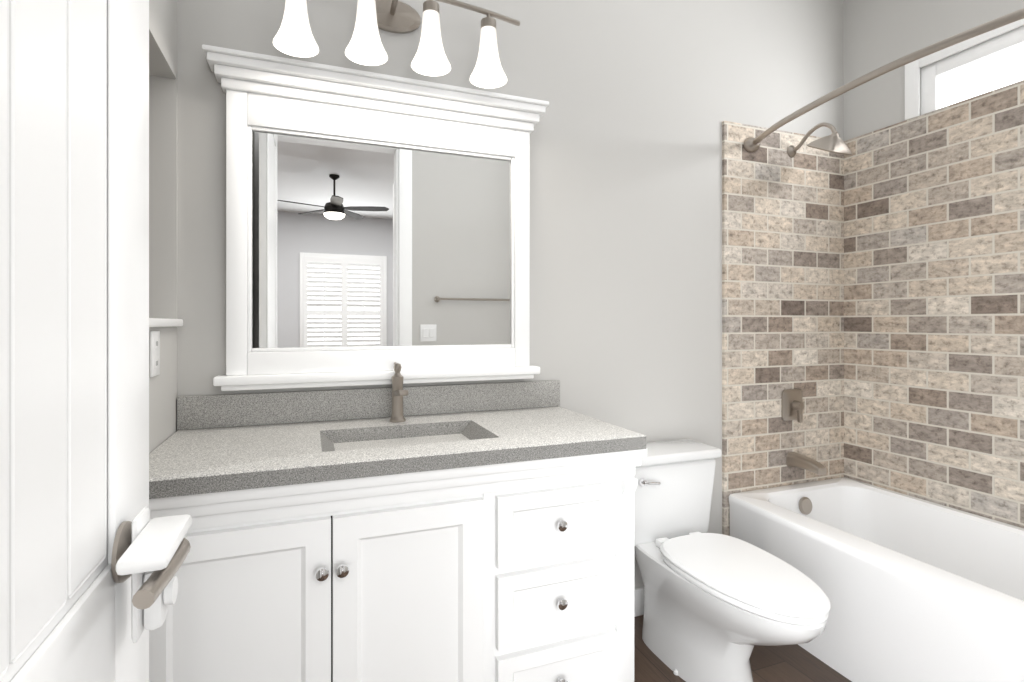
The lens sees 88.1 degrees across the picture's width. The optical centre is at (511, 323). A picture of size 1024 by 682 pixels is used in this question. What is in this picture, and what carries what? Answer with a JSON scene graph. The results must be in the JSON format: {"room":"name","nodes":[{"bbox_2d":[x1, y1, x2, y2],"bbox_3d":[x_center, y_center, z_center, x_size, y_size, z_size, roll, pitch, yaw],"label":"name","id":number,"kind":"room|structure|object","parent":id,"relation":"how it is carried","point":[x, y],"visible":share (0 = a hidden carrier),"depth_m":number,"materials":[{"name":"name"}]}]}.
{"room":"bathroom","nodes":[
{"label":"bathroom","id":0,"kind":"room"},
{"bbox_2d":[149,0,176,453],"bbox_3d":[-0.898,-0.300,0.609,0.500,3.000,2.120,0,0,-21],"label":"wall","id":1,"kind":"structure","parent":0,"point":[163,192],"depth_m":1.56,"materials":[{"name":"grey paint"}]},
{"bbox_2d":[150,331,159,376],"bbox_3d":[-0.911,0.077,1.351,0.007,0.115,0.075,0,0,-21],"label":"electrical outlet plate","id":2,"kind":"object","parent":1,"relation":"attached to","point":[154,353],"visible":0.98,"depth_m":1.34,"materials":[{"name":"white plastic"}]},
{"bbox_2d":[149,318,182,326],"bbox_3d":[-0.839,-0.001,1.037,0.118,0.022,1.138,0,0,-21],"label":"trim","id":3,"kind":"structure","parent":1,"relation":"attached to","point":[157,322],"depth_m":1.39,"materials":[{"name":"white paint"}]},
{"bbox_2d":[177,0,842,588],"bbox_3d":[0.061,-0.300,2.059,3.530,3.000,0.100,0,0,-21],"label":"wall","id":4,"kind":"structure","parent":0,"point":[645,98],"depth_m":2.13,"materials":[{"name":"grey paint"}]},
{"bbox_2d":[202,44,548,390],"bbox_3d":[-0.398,-0.302,1.776,1.110,1.015,0.095,0,0,-21],"label":"mirror","id":5,"kind":"object","parent":4,"relation":"attached to","point":[377,225],"visible":1,"depth_m":1.76,"materials":[{"name":"white paint"}]},
{"bbox_2d":[273,0,519,87],"bbox_3d":[-0.372,-0.965,1.709,0.843,0.291,0.240,0,0,-21],"label":"sconce","id":6,"kind":"object","parent":4,"relation":"attached to","point":[294,36],"visible":1,"depth_m":1.67,"materials":[{"name":"white glass"}]},
{"bbox_2d":[634,587,644,616],"bbox_3d":[0.557,1.145,2.188,0.799,0.110,0.014,0,0,-21],"label":"baseboard","id":7,"kind":"structure","parent":4,"relation":"attached to","point":[639,602],"depth_m":2.17,"materials":[{"name":"white paint"}]},
{"bbox_2d":[722,121,843,535],"bbox_3d":[1.284,0.155,2.467,0.755,2.090,0.014,0,0,-21],"label":"tiled wall","id":8,"kind":"structure","parent":4,"relation":"attached to","point":[782,269],"depth_m":2.44,"materials":[{"name":"tile"}]},
{"bbox_2d":[782,389,804,422],"bbox_3d":[1.313,0.382,2.439,0.124,0.147,0.057,0,0,-21],"label":"shower valve","id":9,"kind":"object","parent":8,"relation":"attached to","point":[793,406],"visible":1,"depth_m":2.44,"materials":[{"name":"silver metal"}]},
{"bbox_2d":[786,452,825,475],"bbox_3d":[1.331,0.635,2.392,0.068,0.068,0.158,0,0,-21],"label":"tub spout","id":10,"kind":"object","parent":8,"relation":"attached to","point":[795,459],"visible":1,"depth_m":2.38,"materials":[{"name":"silver metal"}]},
{"bbox_2d":[787,122,851,156],"bbox_3d":[1.348,-0.797,2.348,0.140,0.163,0.252,0,0,-21],"label":"shower head","id":11,"kind":"object","parent":8,"relation":"attached to","point":[833,142],"visible":1,"depth_m":2.26},
{"bbox_2d":[634,615,851,681],"bbox_3d":[0.802,1.250,-1.727,6.200,0.100,7.700,0,0,-21],"label":"floor","id":12,"kind":"structure","parent":0,"point":[791,663],"depth_m":1.85,"materials":[{"name":"brown wood"}]},
{"bbox_2d":[149,362,646,681],"bbox_3d":[-0.303,0.665,1.551,1.282,1.070,0.581,0,0,-21],"label":"bathroom vanity","id":13,"kind":"object","parent":12,"relation":"on","point":[397,531],"visible":0.92,"depth_m":1.34,"materials":[{"name":"white paint"}]},
{"bbox_2d":[634,439,830,681],"bbox_3d":[0.687,0.844,1.796,0.430,0.712,0.800,0,0,-21],"label":"toilet","id":14,"kind":"object","parent":12,"relation":"on","point":[717,607],"visible":0.96,"depth_m":1.76,"materials":[{"name":"white ceramic"}]},
{"bbox_2d":[729,477,1023,681],"bbox_3d":[1.540,0.975,1.751,0.753,0.450,1.504,0,0,-21],"label":"bathtub","id":15,"kind":"object","parent":12,"relation":"on","point":[914,589],"visible":0.94,"depth_m":1.82,"materials":[{"name":"white ceramic"}]},
{"bbox_2d":[843,0,1023,140],"bbox_3d":[2.024,-0.300,1.730,0.100,3.000,2.120,0,0,-21],"label":"wall","id":16,"kind":"structure","parent":0,"point":[877,34],"depth_m":2.40,"materials":[{"name":"grey paint"}]},
{"bbox_2d":[844,80,1023,527],"bbox_3d":[1.903,0.155,1.889,0.014,2.090,1.509,0,0,-21],"label":"tiled wall","id":17,"kind":"structure","parent":16,"relation":"attached to","point":[934,306],"depth_m":2.19,"materials":[{"name":"tile"}]},
{"bbox_2d":[905,18,1023,119],"bbox_3d":[1.943,-0.998,1.844,0.058,0.315,1.060,0,0,-21],"label":"window","id":18,"kind":"structure","parent":16,"relation":"in","point":[993,64],"depth_m":2.14,"materials":[{"name":"white paint"}]},
{"bbox_3d":[1.015,-0.300,0.272,3.030,3.000,0.120,0,0,-21],"label":"wall","id":19,"kind":"structure","parent":0,"visible":0},
{"bbox_2d":[0,0,191,681],"bbox_3d":[-0.296,-0.013,0.284,0.108,2.405,0.835,0,0,-21],"label":"door","id":20,"kind":"structure","parent":19,"relation":"in","point":[93,556],"depth_m":0.47,"materials":[{"name":"white paint"}]},
{"bbox_3d":[1.895,-0.300,0.875,0.755,3.000,0.376,0,0,-21],"label":"wall","id":21,"kind":"structure","parent":0,"visible":0},
{"bbox_2d":[744,8,1023,152],"bbox_3d":[1.284,-0.800,1.651,0.215,0.068,1.509,0,0,-21],"label":"curtain rod","id":22,"kind":"object","parent":21,"relation":"attached to","point":[751,144],"visible":1,"depth_m":1.64,"materials":[{"name":"silver metal"}]}
]}

